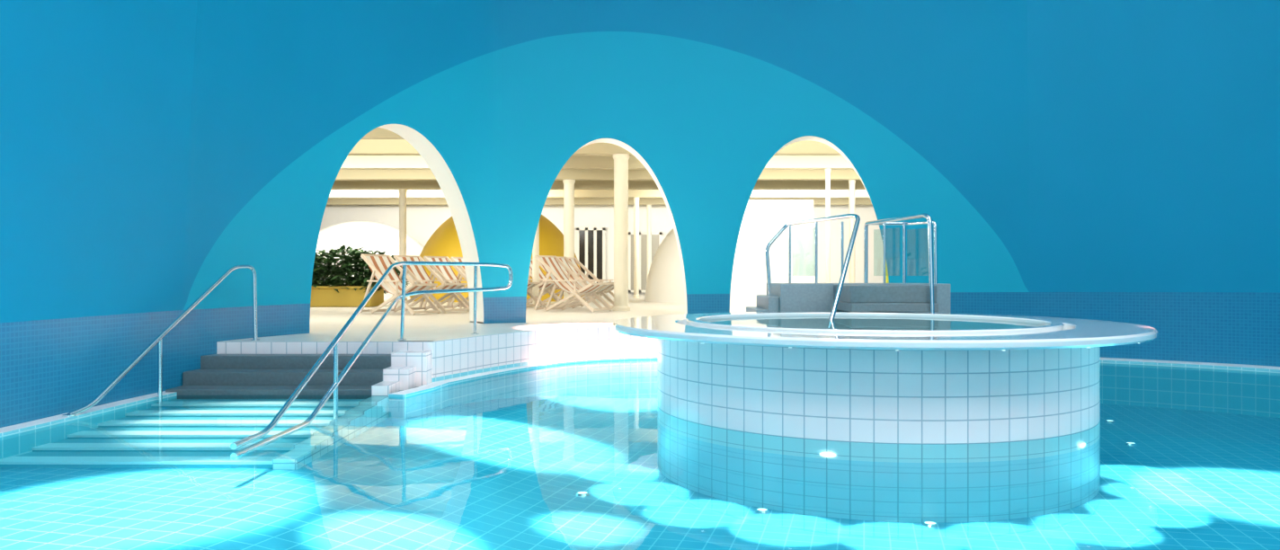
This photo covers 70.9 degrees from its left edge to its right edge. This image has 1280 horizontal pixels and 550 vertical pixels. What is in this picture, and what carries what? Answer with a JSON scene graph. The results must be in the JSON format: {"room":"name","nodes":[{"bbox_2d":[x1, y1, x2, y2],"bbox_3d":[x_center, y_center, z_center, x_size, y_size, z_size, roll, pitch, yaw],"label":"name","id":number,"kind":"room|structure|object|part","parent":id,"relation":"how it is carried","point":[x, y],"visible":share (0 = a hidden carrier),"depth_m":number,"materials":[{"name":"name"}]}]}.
{"room":"spa","nodes":[
{"label":"spa","id":0,"kind":"room"},
{"bbox_2d":[0,0,197,427],"bbox_3d":[-4.622,-2.120,2.211,0.954,7.600,12.510,0,0,3],"label":"wall","id":1,"kind":"structure","parent":0,"point":[95,95],"depth_m":7.08,"materials":[{"name":"blue tile"}]},
{"bbox_2d":[0,391,177,459],"bbox_3d":[-4.461,1.317,4.343,0.225,0.525,8.717,0,0,4],"label":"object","id":2,"kind":"structure","parent":1,"relation":"attached to","point":[17,440],"depth_m":6.60,"materials":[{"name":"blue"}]},
{"bbox_2d":[217,294,756,382],"bbox_3d":[0.000,1.120,19.450,26.000,0.920,21.100,0,0,0],"label":"floor","id":3,"kind":"structure","parent":0,"point":[578,333],"depth_m":11.01,"materials":[{"name":"tile"}]},
{"bbox_2d":[310,243,410,307],"bbox_3d":[-6.218,-0.004,18.987,2.938,1.328,1.712,0,0,0],"label":"planter","id":4,"kind":"object","parent":3,"relation":"on","point":[326,290],"visible":0.52,"depth_m":18.51,"materials":[{"name":"yellow"}]},
{"bbox_2d":[315,221,423,298],"bbox_3d":[-8.400,-0.490,27.200,4.800,2.300,4.800,0,0,0],"label":"cabin","id":5,"kind":"object","parent":3,"relation":"on","point":[381,237],"visible":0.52,"depth_m":25.88,"materials":[{"name":"paint"}]},
{"bbox_2d":[360,253,441,314],"bbox_3d":[-4.051,0.145,15.201,1.274,1.010,0.710,0,0,32],"label":"deck chair","id":6,"kind":"object","parent":3,"relation":"on","point":[377,264],"visible":0.88,"depth_m":15.20,"materials":[{"name":"beige fabric"}]},
{"bbox_2d":[398,188,407,300],"bbox_3d":[-6.151,-0.780,23.300,0.225,2.880,0.225,0,0,0],"label":"column","id":7,"kind":"structure","parent":3,"relation":"on","point":[402,191],"depth_m":23.22,"materials":[{"name":"beige paint"}]},
{"bbox_2d":[392,255,469,312],"bbox_3d":[-3.711,0.145,16.001,1.274,1.010,0.710,0,0,32],"label":"deck chair","id":8,"kind":"object","parent":3,"relation":"on","point":[415,272],"visible":0.7,"depth_m":16.14,"materials":[{"name":"beige wood"}]},
{"bbox_2d":[422,256,469,310],"bbox_3d":[-3.371,0.145,16.801,1.274,1.010,0.710,0,0,32],"label":"deck chair","id":9,"kind":"object","parent":3,"relation":"on","point":[444,271],"visible":0.34,"depth_m":17.03,"materials":[{"name":"beige wood"}]},
{"bbox_2d":[450,257,469,308],"bbox_3d":[-3.031,0.145,17.601,1.274,1.010,0.710,0,0,32],"label":"deck chair","id":10,"kind":"object","parent":3,"relation":"on","point":[453,259],"visible":0.11,"depth_m":17.63,"materials":[{"name":"beige wood"}]},
{"bbox_2d":[409,214,585,302],"bbox_3d":[-3.768,-0.650,24.000,4.600,2.620,4.600,0,0,0],"label":"cabin","id":11,"kind":"object","parent":3,"relation":"on","point":[444,241],"visible":0.16,"depth_m":22.67,"materials":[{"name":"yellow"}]},
{"bbox_2d":[526,258,532,304],"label":"deck chair","id":12,"kind":"object","parent":3,"relation":"on","point":[530,266],"depth_m":19.97,"materials":[{"name":"beige wood"}]},
{"bbox_2d":[526,271,533,302],"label":"deck chair","id":13,"kind":"object","parent":3,"relation":"on","point":[529,273],"depth_m":19.52,"materials":[{"name":"beige wood"}]},
{"bbox_2d":[525,279,542,306],"bbox_3d":[-2.691,0.145,18.401,1.274,1.010,0.710,0,0,32],"label":"deck chair","id":14,"kind":"object","parent":3,"relation":"on","point":[530,285],"visible":0.17,"depth_m":18.36,"materials":[{"name":"beige wood"}]},
{"bbox_2d":[531,222,539,306],"bbox_3d":[-2.181,-0.780,18.800,0.175,2.880,0.175,0,0,0],"label":"column","id":15,"kind":"structure","parent":3,"relation":"on","point":[536,245],"depth_m":18.74,"materials":[{"name":"beige paint"}]},
{"bbox_2d":[535,278,557,306],"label":"deck chair","id":16,"kind":"object","parent":3,"relation":"on","point":[549,285],"depth_m":19.04,"materials":[{"name":"beige wood"}]},
{"bbox_2d":[539,262,560,302],"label":"deck chair","id":17,"kind":"object","parent":3,"relation":"on","point":[542,275],"depth_m":20.26,"materials":[{"name":"beige wood"}]},
{"bbox_2d":[562,179,575,302],"bbox_3d":[-1.659,-0.780,21.000,0.300,2.880,0.300,0,0,0],"label":"column","id":18,"kind":"structure","parent":3,"relation":"on","point":[568,184],"depth_m":20.89,"materials":[{"name":"beige paint"}]},
{"bbox_2d":[533,255,612,312],"bbox_3d":[-1.201,0.145,16.201,1.274,1.010,0.710,0,0,30],"label":"deck chair","id":19,"kind":"object","parent":3,"relation":"on","point":[550,264],"visible":1,"depth_m":16.19,"materials":[{"name":"beige fabric"}]},
{"bbox_2d":[545,256,613,308],"bbox_3d":[-1.081,0.145,17.051,1.274,1.010,0.710,0,0,30],"label":"deck chair","id":20,"kind":"object","parent":3,"relation":"on","point":[564,260],"visible":0.4,"depth_m":17.10,"materials":[{"name":"beige wood"}]},
{"bbox_2d":[558,257,613,306],"bbox_3d":[-0.961,0.145,17.901,1.274,1.010,0.710,0,0,30],"label":"deck chair","id":21,"kind":"object","parent":3,"relation":"on","point":[573,261],"visible":0.27,"depth_m":18.18,"materials":[{"name":"beige wood"}]},
{"bbox_2d":[612,153,630,311],"bbox_3d":[-0.349,-0.780,16.600,0.325,2.880,0.325,0,0,0],"label":"column","id":22,"kind":"structure","parent":3,"relation":"on","point":[620,160],"depth_m":16.48,"materials":[{"name":"beige paint"}]},
{"bbox_2d":[633,197,639,298],"bbox_3d":[-0.103,-0.780,25.800,0.175,2.880,0.175,0,0,0],"label":"column","id":23,"kind":"structure","parent":3,"relation":"on","point":[635,200],"depth_m":25.74,"materials":[{"name":"beige paint"}]},
{"bbox_2d":[646,204,651,277],"bbox_3d":[0.284,-0.780,28.400,0.175,2.880,0.175,0,0,0],"label":"column","id":24,"kind":"structure","parent":3,"relation":"on","point":[648,207],"depth_m":28.33,"materials":[{"name":"beige paint"}]},
{"bbox_2d":[645,228,684,303],"bbox_3d":[1.980,-0.515,22.500,3.700,2.350,3.700,0,0,0],"label":"wall","id":25,"kind":"structure","parent":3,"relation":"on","point":[664,284],"depth_m":21.47,"materials":[{"name":"paint"}]},
{"bbox_2d":[825,168,830,283],"bbox_3d":[3.929,-0.780,18.800,0.125,2.880,0.125,0,0,0],"label":"column","id":26,"kind":"structure","parent":3,"relation":"on","point":[827,171],"depth_m":18.75,"materials":[{"name":"beige paint"}]},
{"bbox_2d":[848,179,855,283],"bbox_3d":[4.956,-0.780,21.000,0.175,2.880,0.175,0,0,0],"label":"column","id":27,"kind":"structure","parent":3,"relation":"on","point":[851,182],"depth_m":20.94,"materials":[{"name":"beige paint"}]},
{"bbox_2d":[885,258,888,283],"bbox_3d":[4.777,-0.155,17.050,0.238,1.630,0.100,0,0,0],"label":"partition panel","id":28,"kind":"object","parent":3,"relation":"on","point":[886,271],"visible":0.03,"depth_m":17.00,"materials":[{"name":"yellow"}]},
{"bbox_2d":[320,204,883,294],"bbox_3d":[0.000,-1.020,30.100,26.000,4.200,0.200,0,0,0],"label":"wall","id":29,"kind":"structure","parent":0,"point":[422,221],"depth_m":30.00,"materials":[{"name":"white paint"}]},
{"bbox_2d":[576,227,605,292],"bbox_3d":[-1.635,-0.505,29.915,0.970,2.170,0.110,0,0,0],"label":"frame","id":30,"kind":"object","parent":29,"relation":"attached to","point":[578,229],"visible":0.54,"depth_m":29.86,"materials":[{"name":"white"}]},
{"bbox_2d":[579,230,602,283],"bbox_3d":[-1.635,-0.495,29.955,0.870,2.150,0.050,0,0,0],"label":"pane","id":31,"kind":"object","parent":29,"relation":"attached to","point":[582,232],"visible":0.53,"depth_m":29.93,"materials":[{"name":"black glass"}]},
{"bbox_2d":[631,234,658,290],"bbox_3d":[0.165,-0.420,29.955,1.050,2.000,0.050,0,0,0],"label":"pane","id":32,"kind":"object","parent":29,"relation":"attached to","point":[644,237],"visible":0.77,"depth_m":29.93,"materials":[{"name":"beige glass"}]},
{"bbox_2d":[628,231,662,292],"bbox_3d":[0.165,-0.430,29.915,1.150,2.020,0.110,0,0,0],"label":"frame","id":33,"kind":"object","parent":29,"relation":"attached to","point":[660,234],"visible":0.4,"depth_m":29.86,"materials":[{"name":"white"}]},
{"bbox_2d":[182,0,1049,373],"bbox_3d":[0.015,-2.120,11.504,10.835,7.600,3.642,0,0,-18],"label":"wall","id":34,"kind":"structure","parent":0,"point":[939,109],"depth_m":12.21,"materials":[{"name":"blue paint"}]},
{"bbox_2d":[388,355,657,419],"bbox_3d":[-0.924,1.320,10.184,1.386,0.520,4.979,0,0,44],"label":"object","id":35,"kind":"structure","parent":34,"relation":"attached to","point":[617,377],"depth_m":10.56,"materials":[{"name":"white tile"}]},
{"bbox_2d":[0,395,1279,549],"bbox_3d":[2.000,1.425,4.500,14.400,0.310,17.000,0,0,0],"label":"floor","id":36,"kind":"structure","parent":0,"point":[506,474],"depth_m":5.78,"materials":[{"name":"tile"}]},
{"bbox_2d":[0,340,432,470],"bbox_3d":[-3.208,1.124,7.435,2.295,0.928,3.130,0,0,0],"label":"stairs","id":37,"kind":"structure","parent":36,"relation":"on","point":[232,398],"depth_m":7.36,"materials":[{"name":"tile"}]},
{"bbox_2d":[62,264,259,417],"bbox_3d":[-4.103,0.512,7.887,0.170,1.236,2.446,0,0,10],"label":"stair handrail","id":38,"kind":"object","parent":37,"relation":"on","point":[158,340],"visible":1,"depth_m":7.76,"materials":[{"name":"silver metal"}]},
{"bbox_3d":[-4.150,0.835,7.770,0.036,0.590,0.036,0,0,0],"label":"post","id":39,"kind":"part","parent":38,"relation":"part of","materials":[{"name":"silver metal"}]},
{"bbox_2d":[230,261,512,459],"bbox_3d":[-2.285,0.545,7.967,0.703,1.370,5.206,0,0,10],"label":"stair handrail","id":40,"kind":"object","parent":37,"relation":"attached to","point":[333,344],"visible":0.98,"depth_m":7.42,"materials":[{"name":"silver metal"}]},
{"bbox_3d":[-2.420,0.875,7.150,0.036,0.710,0.036,0,0,0],"label":"post","id":41,"kind":"part","parent":40,"relation":"part of","materials":[{"name":"silver metal"}]},
{"bbox_3d":[-2.380,0.270,9.040,0.036,0.783,0.092,0,0,-45],"label":"post","id":42,"kind":"part","parent":40,"relation":"part of","materials":[{"name":"silver metal"}]},
{"bbox_3d":[-1.830,0.270,9.990,0.036,0.783,0.099,0,0,-18],"label":"post","id":43,"kind":"part","parent":40,"relation":"part of","materials":[{"name":"silver metal"}]},
{"bbox_2d":[576,491,589,496],"bbox_3d":[-0.406,1.542,6.341,0.100,0.014,0.100,0,0,0],"label":"floor light","id":44,"kind":"object","parent":36,"relation":"on","point":[579,493],"visible":1,"depth_m":6.32,"materials":[{"name":"white"}]},
{"bbox_2d":[755,507,769,513],"bbox_3d":[0.814,1.568,5.985,0.100,0.014,0.100,0,0,0],"label":"floor light","id":45,"kind":"object","parent":36,"relation":"on","point":[760,510],"visible":1,"depth_m":5.96,"materials":[{"name":"white"}]},
{"bbox_2d":[612,311,1158,522],"bbox_3d":[1.876,0.975,7.468,4.210,1.210,4.210,0,0,0],"label":"hot tub","id":46,"kind":"object","parent":36,"relation":"on","point":[877,416],"visible":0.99,"depth_m":5.92,"materials":[{"name":"white tile"}]},
{"bbox_2d":[764,213,937,319],"bbox_3d":[2.351,-0.065,9.203,1.775,1.122,2.638,0,0,0],"label":"handrail","id":47,"kind":"object","parent":46,"relation":"on","point":[932,272],"visible":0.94,"depth_m":9.78,"materials":[{"name":"silver metal"}]},
{"bbox_3d":[1.740,-0.242,10.440,0.028,0.675,0.028,0,0,0],"label":"post","id":48,"kind":"part","parent":47,"relation":"part of","materials":[{"name":"silver metal"}]},
{"bbox_3d":[1.869,-0.065,9.223,0.636,1.123,2.644,0,0,-4],"label":"rail","id":49,"kind":"part","parent":47,"relation":"part of","materials":[{"name":"silver metal"}]},
{"bbox_3d":[1.930,-0.242,9.840,0.028,0.675,0.028,0,0,0],"label":"post","id":50,"kind":"part","parent":47,"relation":"part of","materials":[{"name":"silver metal"}]},
{"bbox_3d":[2.200,-0.242,9.780,0.028,0.675,0.028,0,0,0],"label":"post","id":51,"kind":"part","parent":47,"relation":"part of","materials":[{"name":"silver metal"}]},
{"bbox_3d":[2.720,-0.242,10.000,0.028,0.675,0.028,0,0,0],"label":"post","id":52,"kind":"part","parent":47,"relation":"part of","materials":[{"name":"silver metal"}]},
{"bbox_3d":[2.761,-0.070,9.675,0.048,1.103,1.711,0,0,-8],"label":"rail","id":53,"kind":"part","parent":47,"relation":"part of","materials":[{"name":"silver metal"}]},
{"bbox_3d":[3.013,-0.261,10.200,0.239,0.713,0.950,0,0,-39],"label":"rail","id":54,"kind":"part","parent":47,"relation":"part of","materials":[{"name":"silver metal"}]},
{"bbox_3d":[2.880,-0.242,9.800,0.028,0.675,0.028,0,0,0],"label":"post","id":55,"kind":"part","parent":47,"relation":"part of","materials":[{"name":"silver metal"}]},
{"bbox_3d":[3.050,-0.242,10.350,0.028,0.675,0.028,0,0,0],"label":"post","id":56,"kind":"part","parent":47,"relation":"part of","materials":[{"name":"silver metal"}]},
{"bbox_2d":[922,521,938,527],"bbox_3d":[1.829,1.568,5.663,0.100,0.014,0.100,0,0,0],"label":"floor light","id":57,"kind":"object","parent":36,"relation":"on","point":[931,524],"visible":1,"depth_m":5.64,"materials":[{"name":"white"}]},
{"bbox_2d":[1125,442,1136,445],"bbox_3d":[4.564,1.568,8.360,0.100,0.014,0.100,0,0,0],"label":"floor light","id":58,"kind":"object","parent":36,"relation":"on","point":[1126,443],"visible":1,"depth_m":8.33,"materials":[{"name":"white"}]},
{"bbox_2d":[729,199,813,305],"bbox_3d":[2.708,-0.480,19.500,2.072,2.280,0.200,0,0,0],"label":"wall partition","id":59,"kind":"structure","parent":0,"point":[762,219],"depth_m":19.40,"materials":[{"name":"white paint"}]},
{"bbox_2d":[746,283,950,313],"bbox_3d":[2.255,0.592,9.854,2.210,0.993,1.908,0,0,0],"label":"steps","id":60,"kind":"structure","parent":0,"point":[898,297],"depth_m":9.72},
{"bbox_2d":[1048,0,1279,366],"bbox_3d":[8.139,-2.120,4.252,2.951,7.600,16.371,0,0,-12],"label":"wall","id":61,"kind":"structure","parent":0,"point":[1164,115],"depth_m":10.90,"materials":[{"name":"blue paint"}]},
{"bbox_2d":[1099,357,1279,417],"bbox_3d":[7.593,1.312,6.441,2.598,0.535,13.003,0,0,-20],"label":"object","id":62,"kind":"structure","parent":61,"relation":"attached to","point":[1218,387],"depth_m":10.52,"materials":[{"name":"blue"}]},
{"label":"ceiling","id":63,"kind":"structure","parent":0,"visible":0},
{"bbox_2d":[361,127,404,139],"bbox_3d":[0.000,-2.545,14.600,25.800,0.650,0.240,0,0,0],"label":"beam","id":64,"kind":"structure","parent":63,"relation":"attached to","point":[377,133],"depth_m":14.48,"materials":[{"name":"beige"}]},
{"bbox_2d":[347,139,841,155],"bbox_3d":[0.000,-2.545,16.600,25.800,0.650,0.240,0,0,0],"label":"beam","id":65,"kind":"structure","parent":63,"relation":"attached to","point":[363,146],"depth_m":16.48,"materials":[{"name":"beige"}]},
{"bbox_2d":[339,155,853,169],"bbox_3d":[0.000,-2.545,18.800,25.800,0.650,0.240,0,0,0],"label":"beam","id":66,"kind":"structure","parent":63,"relation":"attached to","point":[351,162],"depth_m":18.68,"materials":[{"name":"beige"}]},
{"bbox_2d":[335,169,860,180],"bbox_3d":[0.000,-2.545,21.000,25.800,0.650,0.240,0,0,0],"label":"beam","id":67,"kind":"structure","parent":63,"relation":"attached to","point":[342,174],"depth_m":20.88,"materials":[{"name":"beige"}]},
{"bbox_2d":[331,180,865,189],"bbox_3d":[0.000,-2.545,23.300,25.800,0.650,0.240,0,0,0],"label":"beam","id":68,"kind":"structure","parent":63,"relation":"attached to","point":[338,184],"depth_m":23.18,"materials":[{"name":"beige"}]},
{"bbox_2d":[328,189,869,197],"bbox_3d":[0.000,-2.545,25.800,25.800,0.650,0.240,0,0,0],"label":"beam","id":69,"kind":"structure","parent":63,"relation":"attached to","point":[334,193],"depth_m":25.68,"materials":[{"name":"beige"}]},
{"bbox_2d":[326,197,871,204],"bbox_3d":[0.000,-2.545,28.400,25.800,0.650,0.240,0,0,0],"label":"beam","id":70,"kind":"structure","parent":63,"relation":"attached to","point":[331,200],"depth_m":28.28,"materials":[{"name":"beige"}]}
]}

